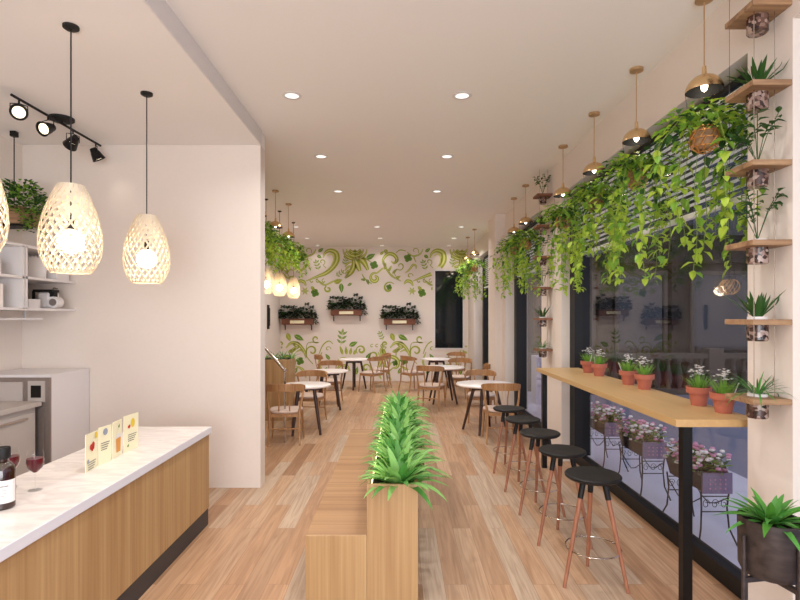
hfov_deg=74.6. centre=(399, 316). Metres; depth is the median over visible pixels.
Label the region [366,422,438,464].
leaf plant
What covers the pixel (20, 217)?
planter box
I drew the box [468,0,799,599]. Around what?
wall
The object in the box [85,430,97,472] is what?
menu card
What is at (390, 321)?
wall planter
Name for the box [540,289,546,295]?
pot
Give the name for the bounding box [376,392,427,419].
leaf plant
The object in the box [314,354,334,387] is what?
dining chair
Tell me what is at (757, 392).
plant
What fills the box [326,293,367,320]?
wall planter
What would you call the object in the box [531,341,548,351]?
plant
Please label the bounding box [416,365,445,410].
dining chair
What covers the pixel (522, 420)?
bar stool
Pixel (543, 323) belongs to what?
pot
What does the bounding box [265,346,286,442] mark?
handrail
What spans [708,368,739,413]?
potted flower
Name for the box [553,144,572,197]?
dome pendant lamp
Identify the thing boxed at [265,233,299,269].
hanging plant
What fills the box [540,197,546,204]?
pot
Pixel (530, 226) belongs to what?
window blind
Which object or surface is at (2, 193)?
pendant lamp
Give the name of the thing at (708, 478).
stand
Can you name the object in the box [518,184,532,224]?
dome pendant lamp
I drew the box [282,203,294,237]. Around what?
dome pendant lamp
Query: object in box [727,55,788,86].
plant
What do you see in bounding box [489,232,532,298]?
planter
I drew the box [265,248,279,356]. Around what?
wall
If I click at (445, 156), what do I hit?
recessed light
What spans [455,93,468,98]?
diffuser
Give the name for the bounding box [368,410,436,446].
leaf plant
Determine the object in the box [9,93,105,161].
track light
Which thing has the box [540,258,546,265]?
pot
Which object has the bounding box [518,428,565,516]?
bar stool
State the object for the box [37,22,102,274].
pendant lamp
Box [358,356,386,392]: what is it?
dining chair
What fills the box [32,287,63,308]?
coffee machine
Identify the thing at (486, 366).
dining chair
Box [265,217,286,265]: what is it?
hanging plant
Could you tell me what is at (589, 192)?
planter
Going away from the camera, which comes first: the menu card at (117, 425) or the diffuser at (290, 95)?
the menu card at (117, 425)
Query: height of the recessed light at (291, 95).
0.008 m
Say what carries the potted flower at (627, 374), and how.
on the bar table at (677, 411)
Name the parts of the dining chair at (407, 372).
leg, backrest, leg, seat, seat frame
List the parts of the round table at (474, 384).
leg, leg, leg, leg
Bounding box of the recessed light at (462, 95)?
[452,91,471,99]
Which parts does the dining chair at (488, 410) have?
leg, leg, seat, seat frame, backrest, leg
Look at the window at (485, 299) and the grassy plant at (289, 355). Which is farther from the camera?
the window at (485, 299)
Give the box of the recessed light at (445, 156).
[440,154,453,158]
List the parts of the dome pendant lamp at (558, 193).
lamp shade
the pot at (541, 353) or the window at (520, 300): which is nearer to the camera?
the pot at (541, 353)
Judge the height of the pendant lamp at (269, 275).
1.531 m
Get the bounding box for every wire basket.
[627,168,648,189]
[688,124,720,153]
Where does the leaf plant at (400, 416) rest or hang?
in the trough
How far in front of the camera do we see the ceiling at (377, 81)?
4.43 m
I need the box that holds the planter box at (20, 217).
[0,131,48,234]
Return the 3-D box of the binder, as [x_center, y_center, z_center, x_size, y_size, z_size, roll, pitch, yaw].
[-3.470,-0.182,4.420,0.220,0.200,0.055,0,0,0]
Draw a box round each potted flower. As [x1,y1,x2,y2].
[579,347,598,372]
[587,349,610,375]
[618,354,639,384]
[631,356,654,389]
[684,365,718,405]
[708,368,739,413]
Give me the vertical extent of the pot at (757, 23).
0.085 m
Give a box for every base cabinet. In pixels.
[0,407,34,476]
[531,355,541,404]
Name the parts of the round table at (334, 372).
leg, leg, leg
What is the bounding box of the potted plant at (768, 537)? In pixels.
[712,488,799,599]
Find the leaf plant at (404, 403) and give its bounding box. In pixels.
[372,397,427,425]
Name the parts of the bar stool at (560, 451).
leg, leg, seat, leg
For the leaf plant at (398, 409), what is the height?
0.294 m
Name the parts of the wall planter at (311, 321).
blank plate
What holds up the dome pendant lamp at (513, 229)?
hanging from the ceiling at (377, 81)
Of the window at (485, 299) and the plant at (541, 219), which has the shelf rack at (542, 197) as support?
the plant at (541, 219)
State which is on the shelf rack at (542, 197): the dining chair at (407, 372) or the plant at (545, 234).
the plant at (545, 234)
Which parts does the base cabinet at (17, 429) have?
handle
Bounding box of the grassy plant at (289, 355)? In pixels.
[280,351,301,358]
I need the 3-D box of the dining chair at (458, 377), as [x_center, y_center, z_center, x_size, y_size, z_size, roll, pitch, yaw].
[1.291,1.330,11.475,0.554,0.845,0.516,0,0,25]
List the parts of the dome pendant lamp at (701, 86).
lamp shade, cord, bulb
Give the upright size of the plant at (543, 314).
0.153 m
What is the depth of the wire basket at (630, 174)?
4.00 m
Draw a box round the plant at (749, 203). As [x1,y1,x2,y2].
[730,187,787,240]
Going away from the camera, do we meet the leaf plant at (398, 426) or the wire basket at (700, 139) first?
the wire basket at (700, 139)
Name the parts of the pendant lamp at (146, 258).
lamp shade, cord, bulb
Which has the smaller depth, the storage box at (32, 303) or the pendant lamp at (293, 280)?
the storage box at (32, 303)
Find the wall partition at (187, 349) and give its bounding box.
[22,145,264,487]
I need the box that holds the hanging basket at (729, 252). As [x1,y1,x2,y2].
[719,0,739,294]
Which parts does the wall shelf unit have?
shelf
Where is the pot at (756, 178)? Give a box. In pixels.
[746,168,768,188]
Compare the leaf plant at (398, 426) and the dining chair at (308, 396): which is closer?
the leaf plant at (398, 426)
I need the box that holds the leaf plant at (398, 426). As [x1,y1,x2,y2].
[369,416,441,447]
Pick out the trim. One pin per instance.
(160, 9)
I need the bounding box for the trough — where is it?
[367,403,417,599]
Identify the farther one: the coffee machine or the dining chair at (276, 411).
the dining chair at (276, 411)
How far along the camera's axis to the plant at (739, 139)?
2.71 m
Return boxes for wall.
[0,135,21,370]
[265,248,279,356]
[280,247,471,380]
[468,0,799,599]
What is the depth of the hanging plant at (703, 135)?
3.15 m
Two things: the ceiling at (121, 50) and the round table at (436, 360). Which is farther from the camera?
the round table at (436, 360)
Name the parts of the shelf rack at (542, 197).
cord, shelf, shelf, shelf, shelf, shelf, shelf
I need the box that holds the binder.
[0,284,2,306]
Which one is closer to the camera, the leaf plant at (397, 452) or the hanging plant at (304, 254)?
the leaf plant at (397, 452)
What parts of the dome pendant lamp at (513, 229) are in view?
lamp shade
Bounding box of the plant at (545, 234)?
[532,234,550,255]
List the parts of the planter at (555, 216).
pot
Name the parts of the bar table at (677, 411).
leg, leg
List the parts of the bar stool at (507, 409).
leg, leg, seat, leg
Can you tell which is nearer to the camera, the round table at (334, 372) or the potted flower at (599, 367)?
the potted flower at (599, 367)
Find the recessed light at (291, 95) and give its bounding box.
[282,91,301,99]
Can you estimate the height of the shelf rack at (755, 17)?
2.435 m
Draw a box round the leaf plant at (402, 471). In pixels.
[357,446,450,509]
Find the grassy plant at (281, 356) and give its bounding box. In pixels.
[275,350,295,358]
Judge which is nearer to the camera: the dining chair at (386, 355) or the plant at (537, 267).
the plant at (537, 267)
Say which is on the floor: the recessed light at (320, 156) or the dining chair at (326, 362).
the dining chair at (326, 362)
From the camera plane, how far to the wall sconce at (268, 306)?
12.95 m
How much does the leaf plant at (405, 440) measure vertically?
0.269 m
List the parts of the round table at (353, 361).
leg, leg, leg, leg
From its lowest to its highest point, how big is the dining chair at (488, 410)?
0.845 m
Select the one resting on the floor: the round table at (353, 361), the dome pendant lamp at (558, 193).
the round table at (353, 361)
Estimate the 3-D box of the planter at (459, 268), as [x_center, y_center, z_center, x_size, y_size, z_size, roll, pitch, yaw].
[1.606,-0.888,12.535,0.600,0.930,0.787,0,0,-4]
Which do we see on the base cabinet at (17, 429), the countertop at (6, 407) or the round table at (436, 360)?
the countertop at (6, 407)
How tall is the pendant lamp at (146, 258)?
1.495 m
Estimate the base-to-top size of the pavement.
0.120 m
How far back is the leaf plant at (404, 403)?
5.44 m
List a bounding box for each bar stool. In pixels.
[493,405,526,473]
[504,415,544,491]
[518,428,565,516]
[537,444,592,548]
[563,466,629,593]
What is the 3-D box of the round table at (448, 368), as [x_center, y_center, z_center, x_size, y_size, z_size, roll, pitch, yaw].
[0.880,1.386,10.750,0.880,0.737,0.880,0,0,-6]
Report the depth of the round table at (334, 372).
9.87 m
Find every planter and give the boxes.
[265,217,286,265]
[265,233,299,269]
[265,357,295,420]
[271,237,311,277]
[278,302,318,329]
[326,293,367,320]
[379,302,420,329]
[453,263,478,299]
[457,256,487,301]
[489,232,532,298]
[502,222,541,295]
[532,198,586,296]
[553,175,628,291]
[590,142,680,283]
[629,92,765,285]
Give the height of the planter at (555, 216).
1.141 m
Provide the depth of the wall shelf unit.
4.62 m
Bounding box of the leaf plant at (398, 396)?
[380,389,428,410]
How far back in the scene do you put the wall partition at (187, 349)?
5.38 m
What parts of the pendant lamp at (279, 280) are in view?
lamp shade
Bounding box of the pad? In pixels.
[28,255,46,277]
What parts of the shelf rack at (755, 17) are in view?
shelf, shelf, shelf, shelf, shelf, shelf, cord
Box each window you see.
[434,270,463,348]
[483,259,487,379]
[514,233,540,427]
[528,103,747,394]
[570,102,740,598]
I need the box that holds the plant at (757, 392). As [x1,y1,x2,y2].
[715,372,797,407]
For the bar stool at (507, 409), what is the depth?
5.92 m
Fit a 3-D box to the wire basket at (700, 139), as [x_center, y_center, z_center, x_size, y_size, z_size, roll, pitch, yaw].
[1.820,-1.060,3.140,0.170,0.156,0.171,0,0,0]
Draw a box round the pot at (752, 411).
[746,403,768,418]
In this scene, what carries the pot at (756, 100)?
on the shelf rack at (755, 17)
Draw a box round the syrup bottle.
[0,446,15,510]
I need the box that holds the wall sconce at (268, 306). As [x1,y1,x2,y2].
[267,305,269,328]
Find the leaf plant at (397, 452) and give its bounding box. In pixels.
[362,438,451,490]
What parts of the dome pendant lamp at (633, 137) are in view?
lamp shade, cord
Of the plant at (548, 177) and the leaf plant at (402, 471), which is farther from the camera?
the plant at (548, 177)
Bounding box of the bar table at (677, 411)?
[536,368,747,599]
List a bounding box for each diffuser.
[285,93,298,98]
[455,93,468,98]
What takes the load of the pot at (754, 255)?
on the shelf rack at (755, 17)
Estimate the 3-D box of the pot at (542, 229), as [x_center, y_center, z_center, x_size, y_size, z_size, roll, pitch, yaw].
[1.862,-1.117,6.850,0.100,0.085,0.100,0,0,0]
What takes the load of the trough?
on the floor
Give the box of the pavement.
[528,387,747,568]
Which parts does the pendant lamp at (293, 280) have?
lamp shade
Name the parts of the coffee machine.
lid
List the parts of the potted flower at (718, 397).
pot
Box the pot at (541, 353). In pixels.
[539,351,546,356]
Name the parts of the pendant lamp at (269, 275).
lamp shade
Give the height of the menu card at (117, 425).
0.240 m
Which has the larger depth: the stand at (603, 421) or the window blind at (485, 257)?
the window blind at (485, 257)
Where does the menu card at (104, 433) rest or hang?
on the counter at (109, 531)
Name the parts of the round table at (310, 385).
leg, leg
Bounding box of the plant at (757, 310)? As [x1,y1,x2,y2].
[724,292,782,318]
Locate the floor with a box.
[138,381,740,599]
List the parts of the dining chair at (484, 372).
leg, seat frame, backrest, seat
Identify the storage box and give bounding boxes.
[28,299,39,307]
[46,270,68,280]
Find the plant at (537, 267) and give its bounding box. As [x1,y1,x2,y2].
[535,267,549,286]
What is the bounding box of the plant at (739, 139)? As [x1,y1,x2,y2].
[726,106,786,158]
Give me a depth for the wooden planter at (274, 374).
8.85 m
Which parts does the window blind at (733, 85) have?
head rail, rail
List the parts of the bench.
panel, seat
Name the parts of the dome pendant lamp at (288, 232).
lamp shade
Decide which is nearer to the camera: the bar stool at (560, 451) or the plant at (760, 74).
the plant at (760, 74)
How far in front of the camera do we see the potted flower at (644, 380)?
4.29 m
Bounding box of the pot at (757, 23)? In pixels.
[746,12,768,37]
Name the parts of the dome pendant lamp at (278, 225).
lamp shade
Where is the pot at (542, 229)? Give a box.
[540,227,546,234]
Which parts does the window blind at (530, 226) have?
head rail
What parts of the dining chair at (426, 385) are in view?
leg, backrest, seat, seat frame, leg, leg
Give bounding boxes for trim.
[143,0,261,144]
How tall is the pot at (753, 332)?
0.085 m
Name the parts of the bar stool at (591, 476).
leg, leg, seat, leg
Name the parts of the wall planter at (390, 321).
blank plate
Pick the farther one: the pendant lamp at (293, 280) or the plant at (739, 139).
the pendant lamp at (293, 280)
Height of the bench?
0.450 m
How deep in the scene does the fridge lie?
4.89 m
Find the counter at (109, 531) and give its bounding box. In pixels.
[0,427,210,599]
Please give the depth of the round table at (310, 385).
7.80 m
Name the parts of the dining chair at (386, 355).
seat, backrest, leg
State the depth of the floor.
4.32 m
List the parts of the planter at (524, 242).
pot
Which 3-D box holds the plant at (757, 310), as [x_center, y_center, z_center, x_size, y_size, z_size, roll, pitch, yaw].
[1.851,-0.064,2.752,0.199,0.153,0.258,0,0,0]
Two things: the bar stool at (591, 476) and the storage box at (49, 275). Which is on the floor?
the bar stool at (591, 476)
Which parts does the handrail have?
rail, post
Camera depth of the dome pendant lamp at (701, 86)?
3.14 m
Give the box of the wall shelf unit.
[0,240,75,319]
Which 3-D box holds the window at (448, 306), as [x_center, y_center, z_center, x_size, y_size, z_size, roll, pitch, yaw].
[1.340,-0.205,14.380,0.830,2.180,0.080,0,0,0]
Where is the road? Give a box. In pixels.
[591,395,747,478]
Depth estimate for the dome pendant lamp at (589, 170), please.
4.90 m
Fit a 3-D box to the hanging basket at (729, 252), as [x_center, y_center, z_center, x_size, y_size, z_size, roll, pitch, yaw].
[1.895,-1.019,3.022,0.104,1.781,0.101,0,0,0]
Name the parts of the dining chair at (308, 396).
seat, seat frame, backrest, leg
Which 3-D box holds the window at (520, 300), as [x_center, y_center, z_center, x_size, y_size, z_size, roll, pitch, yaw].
[2.155,0.130,8.370,0.190,3.240,2.200,0,0,0]
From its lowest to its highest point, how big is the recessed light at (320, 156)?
0.008 m
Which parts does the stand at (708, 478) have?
leg, leg, panel, leg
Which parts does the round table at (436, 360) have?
leg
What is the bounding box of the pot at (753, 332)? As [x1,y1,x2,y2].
[746,325,768,340]
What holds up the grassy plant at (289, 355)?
in the wooden planter at (274, 374)
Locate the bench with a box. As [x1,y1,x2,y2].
[305,429,377,599]
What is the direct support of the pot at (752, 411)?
on the shelf rack at (755, 17)
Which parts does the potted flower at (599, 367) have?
pot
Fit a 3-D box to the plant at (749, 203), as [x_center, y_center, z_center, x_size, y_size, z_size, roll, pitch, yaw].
[1.841,-0.529,2.742,0.218,0.282,0.255,0,0,0]
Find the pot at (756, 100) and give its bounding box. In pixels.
[746,90,768,113]
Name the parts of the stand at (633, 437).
leg, leg, leg, panel, leg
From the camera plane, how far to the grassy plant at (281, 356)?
9.08 m
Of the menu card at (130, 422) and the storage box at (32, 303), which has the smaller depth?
the menu card at (130, 422)
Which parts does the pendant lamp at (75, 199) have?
lamp shade, bulb, cord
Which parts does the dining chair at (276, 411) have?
leg, leg, backrest, seat, seat frame, leg, leg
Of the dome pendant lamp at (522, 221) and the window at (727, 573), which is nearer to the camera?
the window at (727, 573)
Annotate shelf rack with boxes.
[533,169,552,356]
[725,0,791,418]
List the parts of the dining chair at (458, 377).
seat, seat frame, backrest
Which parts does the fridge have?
control panel, panel, door, panel, panel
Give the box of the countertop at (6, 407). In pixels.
[0,401,41,415]
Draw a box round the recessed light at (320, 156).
[314,154,327,158]
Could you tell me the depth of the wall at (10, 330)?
5.22 m
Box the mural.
[280,248,466,379]
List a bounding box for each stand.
[591,401,628,471]
[616,415,670,500]
[663,437,736,545]
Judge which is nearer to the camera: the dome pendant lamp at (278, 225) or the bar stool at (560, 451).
the bar stool at (560, 451)
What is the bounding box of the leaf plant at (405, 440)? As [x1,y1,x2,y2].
[359,430,444,477]
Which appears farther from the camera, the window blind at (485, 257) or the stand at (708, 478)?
the window blind at (485, 257)
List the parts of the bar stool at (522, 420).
leg, leg, seat, leg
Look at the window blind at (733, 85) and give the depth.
3.83 m
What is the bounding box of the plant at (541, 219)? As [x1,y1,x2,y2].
[535,216,548,223]
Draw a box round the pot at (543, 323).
[540,320,546,326]
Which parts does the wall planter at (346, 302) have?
blank plate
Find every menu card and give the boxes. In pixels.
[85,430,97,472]
[98,424,110,465]
[112,419,121,459]
[123,412,137,452]
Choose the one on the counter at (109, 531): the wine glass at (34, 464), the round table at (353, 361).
the wine glass at (34, 464)
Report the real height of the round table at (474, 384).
0.737 m
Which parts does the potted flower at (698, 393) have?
pot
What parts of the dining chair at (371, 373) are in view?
seat, seat frame, leg, backrest, leg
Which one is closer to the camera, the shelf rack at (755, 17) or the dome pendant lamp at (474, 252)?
the shelf rack at (755, 17)
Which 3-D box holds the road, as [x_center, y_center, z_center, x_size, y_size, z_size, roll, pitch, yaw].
[9.000,1.900,12.000,42.000,0.100,36.000,0,0,0]
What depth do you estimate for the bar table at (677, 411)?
3.27 m
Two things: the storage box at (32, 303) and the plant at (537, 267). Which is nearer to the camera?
the storage box at (32, 303)
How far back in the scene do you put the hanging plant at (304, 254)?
8.83 m
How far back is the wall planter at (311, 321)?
14.16 m
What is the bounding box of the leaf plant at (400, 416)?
[373,405,433,437]
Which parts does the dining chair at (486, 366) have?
backrest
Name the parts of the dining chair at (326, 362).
seat, backrest, leg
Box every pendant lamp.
[0,180,9,251]
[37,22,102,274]
[122,91,169,283]
[265,199,273,293]
[270,190,281,228]
[272,211,286,295]
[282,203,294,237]
[287,222,299,297]
[470,229,478,254]
[507,197,519,233]
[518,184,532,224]
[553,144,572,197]
[583,111,605,175]
[622,66,650,145]
[685,0,723,97]
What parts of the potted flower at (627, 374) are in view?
pot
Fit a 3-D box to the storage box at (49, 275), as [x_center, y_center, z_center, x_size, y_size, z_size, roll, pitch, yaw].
[-3.450,-0.412,5.220,0.200,0.100,0.200,0,0,0]
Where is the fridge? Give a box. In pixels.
[0,368,89,464]
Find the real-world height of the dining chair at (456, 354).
0.845 m
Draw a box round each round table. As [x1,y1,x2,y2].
[286,381,330,435]
[314,369,347,409]
[339,358,367,389]
[422,357,450,387]
[426,365,464,404]
[456,380,510,435]
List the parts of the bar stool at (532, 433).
leg, leg, seat, leg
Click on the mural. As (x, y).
(356, 259)
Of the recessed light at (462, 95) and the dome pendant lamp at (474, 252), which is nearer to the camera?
the recessed light at (462, 95)
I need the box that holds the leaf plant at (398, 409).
[375,401,434,426]
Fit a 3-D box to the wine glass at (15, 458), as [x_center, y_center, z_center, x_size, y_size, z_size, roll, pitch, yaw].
[-2.120,0.823,2.860,0.086,0.215,0.086,0,0,0]
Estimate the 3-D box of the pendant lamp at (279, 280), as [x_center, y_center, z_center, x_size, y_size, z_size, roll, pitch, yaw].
[-2.170,-1.145,9.460,0.265,1.531,0.265,0,0,-19]
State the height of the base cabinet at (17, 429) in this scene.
0.950 m
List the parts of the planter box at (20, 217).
cord, plate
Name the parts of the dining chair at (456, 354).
backrest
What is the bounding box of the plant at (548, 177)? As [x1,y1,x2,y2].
[534,174,550,191]
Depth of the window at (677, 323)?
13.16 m
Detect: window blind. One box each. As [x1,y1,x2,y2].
[484,255,487,287]
[517,217,541,276]
[579,70,747,255]
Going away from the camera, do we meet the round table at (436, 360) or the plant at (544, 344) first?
the plant at (544, 344)
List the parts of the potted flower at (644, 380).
pot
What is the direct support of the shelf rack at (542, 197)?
hanging from the ceiling at (377, 81)
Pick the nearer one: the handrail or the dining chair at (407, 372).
the handrail
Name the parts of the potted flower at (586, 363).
pot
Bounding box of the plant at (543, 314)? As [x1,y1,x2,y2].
[533,307,549,317]
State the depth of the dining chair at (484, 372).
9.02 m
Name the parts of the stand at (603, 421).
leg, panel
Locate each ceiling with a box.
[0,0,264,149]
[165,0,724,246]
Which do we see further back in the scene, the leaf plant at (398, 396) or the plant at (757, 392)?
the leaf plant at (398, 396)
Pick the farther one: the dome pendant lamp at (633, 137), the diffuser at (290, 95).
the diffuser at (290, 95)
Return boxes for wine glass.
[8,451,20,486]
[25,452,43,472]
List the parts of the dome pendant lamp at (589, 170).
lamp shade, cord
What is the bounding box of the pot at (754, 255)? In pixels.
[746,247,768,264]
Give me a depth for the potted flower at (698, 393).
3.50 m
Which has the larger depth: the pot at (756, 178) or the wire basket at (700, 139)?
the wire basket at (700, 139)
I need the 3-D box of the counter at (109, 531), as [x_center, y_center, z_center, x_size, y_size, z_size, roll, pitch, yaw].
[-1.920,1.340,1.720,0.640,0.820,5.480,0,0,0]
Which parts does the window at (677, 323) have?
window trim, balustrade rail, window trim, window trim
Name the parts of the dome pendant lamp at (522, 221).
lamp shade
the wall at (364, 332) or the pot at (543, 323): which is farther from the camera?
the wall at (364, 332)
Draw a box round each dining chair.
[265,384,305,445]
[291,370,326,424]
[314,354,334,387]
[316,360,342,402]
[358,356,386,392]
[371,353,391,387]
[398,355,425,392]
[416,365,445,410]
[441,352,465,386]
[445,358,471,398]
[464,369,496,423]
[468,363,489,391]
[481,383,520,444]
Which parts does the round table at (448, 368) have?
leg, leg, leg, leg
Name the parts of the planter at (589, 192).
pot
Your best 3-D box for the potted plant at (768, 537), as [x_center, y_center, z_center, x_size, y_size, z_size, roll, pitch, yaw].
[1.688,1.275,2.360,0.421,0.951,0.429,0,0,-11]
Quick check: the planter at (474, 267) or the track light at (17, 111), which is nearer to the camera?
the track light at (17, 111)
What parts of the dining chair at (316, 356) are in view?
backrest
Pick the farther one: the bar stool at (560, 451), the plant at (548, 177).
the plant at (548, 177)
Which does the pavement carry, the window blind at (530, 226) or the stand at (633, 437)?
the stand at (633, 437)

